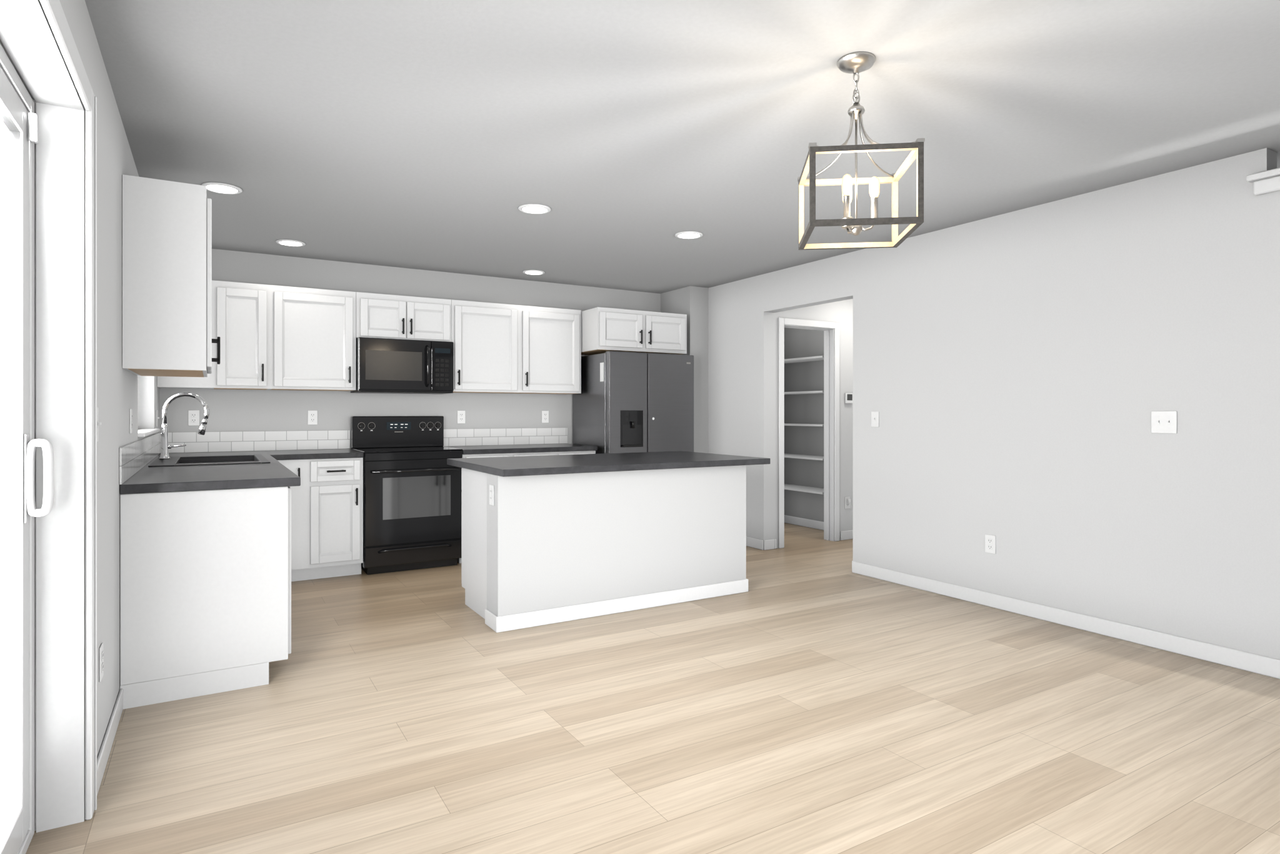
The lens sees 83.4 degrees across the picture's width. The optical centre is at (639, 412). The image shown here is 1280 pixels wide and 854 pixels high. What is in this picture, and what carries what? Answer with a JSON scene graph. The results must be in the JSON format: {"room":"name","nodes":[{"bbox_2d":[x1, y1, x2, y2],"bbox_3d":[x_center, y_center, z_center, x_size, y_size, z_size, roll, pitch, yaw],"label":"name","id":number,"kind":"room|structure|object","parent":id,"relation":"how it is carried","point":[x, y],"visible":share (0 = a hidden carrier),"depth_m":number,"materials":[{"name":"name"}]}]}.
{"room":"kitchen","nodes":[
{"label":"kitchen","id":0,"kind":"room"},
{"bbox_2d":[0,0,1279,830],"bbox_3d":[2.100,-0.005,2.521,7.250,2.490,10.820,0,0,-31],"label":"walls","id":1,"kind":"structure","parent":0,"point":[1015,366],"depth_m":4.28,"materials":[{"name":"paint"}]},
{"bbox_2d":[0,43,53,853],"bbox_3d":[-1.340,0.163,1.355,0.136,2.154,1.768,0,0,-31],"label":"sliding door","id":2,"kind":"structure","parent":1,"relation":"attached to","point":[19,121],"depth_m":2.02,"materials":[{"name":"white plastic"}]},
{"bbox_2d":[96,406,101,441],"bbox_3d":[-1.786,0.040,2.369,0.016,0.116,0.072,0,0,-31],"label":"wall switch","id":3,"kind":"object","parent":1,"relation":"attached to","point":[98,423],"visible":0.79,"depth_m":2.38,"materials":[{"name":"white plastic"}]},
{"bbox_2d":[98,642,103,681],"bbox_3d":[-1.857,0.860,2.479,0.008,0.116,0.072,0,0,-31],"label":"outlet","id":4,"kind":"object","parent":1,"relation":"attached to","point":[101,648],"visible":1,"depth_m":2.46,"materials":[{"name":"white plastic"}]},
{"bbox_2d":[129,408,132,433],"bbox_3d":[-2.400,0.040,3.389,0.008,0.116,0.072,0,0,-31],"label":"outlet","id":5,"kind":"object","parent":1,"relation":"attached to","point":[130,410],"visible":1,"depth_m":3.36,"materials":[{"name":"white plastic"}]},
{"bbox_2d":[156,410,159,426],"bbox_3d":[-3.358,0.040,5.006,0.016,0.116,0.072,0,0,-31],"label":"light switch","id":6,"kind":"object","parent":1,"relation":"attached to","point":[157,417],"visible":1,"depth_m":4.99,"materials":[{"name":"white plastic"}]},
{"bbox_2d":[188,410,199,425],"bbox_3d":[-3.363,0.040,5.418,0.072,0.116,0.008,0,0,-31],"label":"outlet","id":7,"kind":"object","parent":1,"relation":"attached to","point":[193,415],"visible":1,"depth_m":5.42,"materials":[{"name":"white plastic"}]},
{"bbox_2d":[307,410,317,424],"bbox_3d":[-2.659,0.040,5.837,0.072,0.116,0.008,0,0,-31],"label":"outlet","id":8,"kind":"object","parent":1,"relation":"attached to","point":[312,414],"visible":1,"depth_m":5.83,"materials":[{"name":"white plastic"}]},
{"bbox_2d":[122,174,581,394],"bbox_3d":[-1.464,-0.599,5.040,3.303,0.842,2.598,0,0,-31],"label":"upper cabinet","id":9,"kind":"object","parent":1,"relation":"attached to","point":[183,327],"visible":0.99,"depth_m":5.40,"materials":[{"name":"white wood"}]},
{"bbox_2d":[350,336,453,393],"bbox_3d":[-1.974,-0.380,5.987,0.754,0.431,0.449,0,0,-31],"label":"microwave","id":10,"kind":"object","parent":1,"relation":"attached to","point":[384,365],"visible":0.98,"depth_m":5.83,"materials":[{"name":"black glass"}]},
{"bbox_2d":[457,410,464,423],"bbox_3d":[-1.607,0.040,6.465,0.072,0.116,0.008,0,0,-31],"label":"outlet","id":11,"kind":"object","parent":1,"relation":"attached to","point":[460,414],"visible":1,"depth_m":6.46,"materials":[{"name":"white plastic"}]},
{"bbox_2d":[541,410,548,422],"bbox_3d":[-0.907,0.040,6.882,0.072,0.116,0.008,0,0,-31],"label":"outlet","id":12,"kind":"object","parent":1,"relation":"attached to","point":[545,414],"visible":1,"depth_m":6.88,"materials":[{"name":"white plastic"}]},
{"bbox_2d":[581,306,686,354],"bbox_3d":[-0.110,-0.759,6.961,0.970,0.382,0.685,0,0,-31],"label":"upper cabinet","id":13,"kind":"object","parent":1,"relation":"attached to","point":[604,329],"visible":0.98,"depth_m":6.67,"materials":[{"name":"white wood"}]},
{"bbox_2d":[0,0,1279,832],"bbox_3d":[1.624,0.054,1.923,5.680,2.372,10.040,0,0,-31],"label":"trim","id":14,"kind":"structure","parent":1,"relation":"attached to","point":[37,35],"depth_m":2.16,"materials":[{"name":"white wood"}]},
{"bbox_2d":[96,515,1279,795],"bbox_3d":[2.194,1.196,2.443,6.930,0.088,10.350,0,0,-31],"label":"baseboard","id":15,"kind":"structure","parent":1,"relation":"attached to","point":[1263,665],"depth_m":4.03,"materials":[{"name":"white wood"}]},
{"bbox_2d":[784,355,823,494],"bbox_3d":[1.358,0.145,7.438,1.146,1.430,0.908,0,0,-31],"label":"pantry shelves","id":16,"kind":"object","parent":1,"relation":"attached to","point":[787,486],"visible":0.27,"depth_m":7.51,"materials":[{"name":"white wood"}]},
{"bbox_2d":[845,496,849,508],"bbox_3d":[2.029,0.880,7.025,0.072,0.116,0.008,0,0,-31],"label":"outlet","id":17,"kind":"object","parent":1,"relation":"attached to","point":[847,504],"depth_m":7.02,"materials":[{"name":"white plastic"}]},
{"bbox_2d":[844,393,853,403],"bbox_3d":[2.041,-0.140,7.024,0.100,0.100,0.023,0,0,-31],"label":"thermostat","id":18,"kind":"object","parent":1,"relation":"attached to","point":[848,397],"visible":1,"depth_m":7.01,"materials":[{"name":"white plastic"}]},
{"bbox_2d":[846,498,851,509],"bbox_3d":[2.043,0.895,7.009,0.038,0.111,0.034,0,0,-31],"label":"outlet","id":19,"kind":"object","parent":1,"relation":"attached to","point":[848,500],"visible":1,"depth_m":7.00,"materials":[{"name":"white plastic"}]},
{"bbox_2d":[871,411,878,426],"bbox_3d":[1.759,0.050,5.391,0.016,0.116,0.072,0,0,-31],"label":"light switch","id":20,"kind":"object","parent":1,"relation":"attached to","point":[874,414],"visible":1,"depth_m":5.39,"materials":[{"name":"white plastic"}]},
{"bbox_2d":[985,534,995,553],"bbox_3d":[2.239,0.840,4.594,0.008,0.116,0.072,0,0,-31],"label":"outlet","id":21,"kind":"object","parent":1,"relation":"attached to","point":[990,540],"visible":1,"depth_m":4.59,"materials":[{"name":"white plastic"}]},
{"bbox_2d":[1151,411,1176,433],"bbox_3d":[2.734,0.050,3.755,0.016,0.116,0.118,0,0,-31],"label":"light switch","id":22,"kind":"object","parent":1,"relation":"attached to","point":[1162,422],"visible":1,"depth_m":3.75,"materials":[{"name":"white plastic"}]},
{"bbox_2d":[25,522,1279,853],"bbox_3d":[1.843,1.290,2.367,7.850,0.100,10.820,0,0,-31],"label":"floor","id":23,"kind":"structure","parent":0,"point":[822,706],"depth_m":2.78,"materials":[{"name":"brown wood"}]},
{"bbox_2d":[120,486,291,708],"bbox_3d":[-2.565,0.791,4.331,0.685,0.898,2.690,0,0,-31],"label":"base cabinet","id":24,"kind":"object","parent":23,"relation":"on","point":[205,575],"visible":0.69,"depth_m":3.15,"materials":[{"name":"white wood"}]},
{"bbox_2d":[119,443,597,494],"bbox_3d":[-1.436,0.320,4.993,3.303,0.040,2.708,0,0,-31],"label":"countertop","id":25,"kind":"structure","parent":24,"relation":"on","point":[147,479],"depth_m":3.65,"materials":[{"name":"laminate"}]},
{"bbox_2d":[158,391,209,458],"bbox_3d":[-2.918,0.081,4.605,0.272,0.423,0.060,0,0,-31],"label":"faucet","id":26,"kind":"object","parent":25,"relation":"on","point":[164,446],"visible":1,"depth_m":4.56,"materials":[{"name":"silver metal"}]},
{"bbox_2d":[148,454,270,466],"bbox_3d":[-2.693,0.315,4.518,0.604,0.044,0.920,0,0,-31],"label":"sink","id":27,"kind":"object","parent":25,"relation":"in","point":[239,459],"visible":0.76,"depth_m":4.76,"materials":[{"name":"metal"}]},
{"bbox_2d":[119,427,567,484],"bbox_3d":[-1.436,0.222,4.993,3.303,0.155,2.708,0,0,-31],"label":"tile backsplash","id":28,"kind":"structure","parent":25,"relation":"on","point":[134,456],"depth_m":5.70,"materials":[{"name":"white tile"}]},
{"bbox_2d":[350,415,462,574],"bbox_3d":[-1.904,0.635,5.869,0.756,1.210,0.703,0,0,-31],"label":"range","id":29,"kind":"object","parent":23,"relation":"on","point":[412,497],"visible":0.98,"depth_m":5.65,"materials":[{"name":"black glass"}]},
{"bbox_2d":[277,450,595,581],"bbox_3d":[-1.679,0.791,6.034,2.645,0.898,0.670,0,0,-31],"label":"base cabinet","id":30,"kind":"object","parent":23,"relation":"on","point":[327,507],"visible":0.33,"depth_m":5.33,"materials":[{"name":"white wood"}]},
{"bbox_2d":[446,450,770,632],"bbox_3d":[-0.212,0.777,4.938,1.938,0.925,1.100,0,0,-31],"label":"kitchen island","id":31,"kind":"object","parent":23,"relation":"on","point":[547,539],"visible":1,"depth_m":4.45,"materials":[{"name":"paint"}]},
{"bbox_2d":[572,351,693,453],"bbox_3d":[-0.062,0.347,6.899,0.921,1.785,0.784,0,0,-31],"label":"refrigerator","id":32,"kind":"object","parent":23,"relation":"on","point":[627,402],"visible":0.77,"depth_m":6.58,"materials":[{"name":"silver metal"}]},
{"bbox_2d":[85,0,1279,293],"bbox_3d":[2.100,-1.300,2.521,7.250,0.100,10.820,0,0,-31],"label":"ceiling","id":33,"kind":"structure","parent":0,"point":[405,134],"depth_m":3.01,"materials":[{"name":"paint"}]},
{"bbox_2d":[201,181,242,194],"bbox_3d":[-2.310,-1.244,3.974,0.194,0.010,0.221,0,0,-31],"label":"recessed light","id":34,"kind":"object","parent":33,"relation":"in","point":[221,188],"depth_m":3.99,"materials":[{"name":"white plastic"}]},
{"bbox_2d":[275,239,305,246],"bbox_3d":[-2.553,-1.244,5.255,0.195,0.010,0.226,0,0,-31],"label":"recessed light","id":35,"kind":"object","parent":33,"relation":"in","point":[289,242],"depth_m":5.26,"materials":[{"name":"white plastic"}]},
{"bbox_2d":[522,270,544,274],"bbox_3d":[-0.941,-1.244,6.357,0.202,0.010,0.225,0,0,-31],"label":"recessed light","id":36,"kind":"object","parent":33,"relation":"in","point":[527,272],"depth_m":6.36,"materials":[{"name":"white plastic"}]},
{"bbox_2d":[518,203,551,213],"bbox_3d":[-0.642,-1.244,4.378,0.198,0.010,0.217,0,0,-31],"label":"recessed light","id":37,"kind":"object","parent":33,"relation":"in","point":[529,208],"depth_m":4.38,"materials":[{"name":"white plastic"}]},
{"bbox_2d":[675,231,703,238],"bbox_3d":[0.342,-1.244,5.022,0.206,0.010,0.216,0,0,-31],"label":"recessed light","id":38,"kind":"object","parent":33,"relation":"in","point":[684,234],"depth_m":5.03,"materials":[{"name":"white plastic"}]},
{"bbox_2d":[797,51,924,249],"bbox_3d":[0.768,-0.936,2.553,0.370,0.626,0.370,0,0,6],"label":"pendant lantern","id":39,"kind":"object","parent":33,"relation":"hanging from","point":[854,63],"visible":1,"depth_m":2.52,"materials":[{"name":"silver metal"}]},
{"bbox_2d":[841,173,879,203],"bbox_3d":[0.756,-0.794,2.554,0.138,0.075,0.140,0,0,-31],"label":"bulbs","id":40,"kind":"object","parent":39,"relation":"hanging from","point":[874,184],"visible":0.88,"depth_m":2.52,"materials":[{"name":"beige glass"}]}
]}

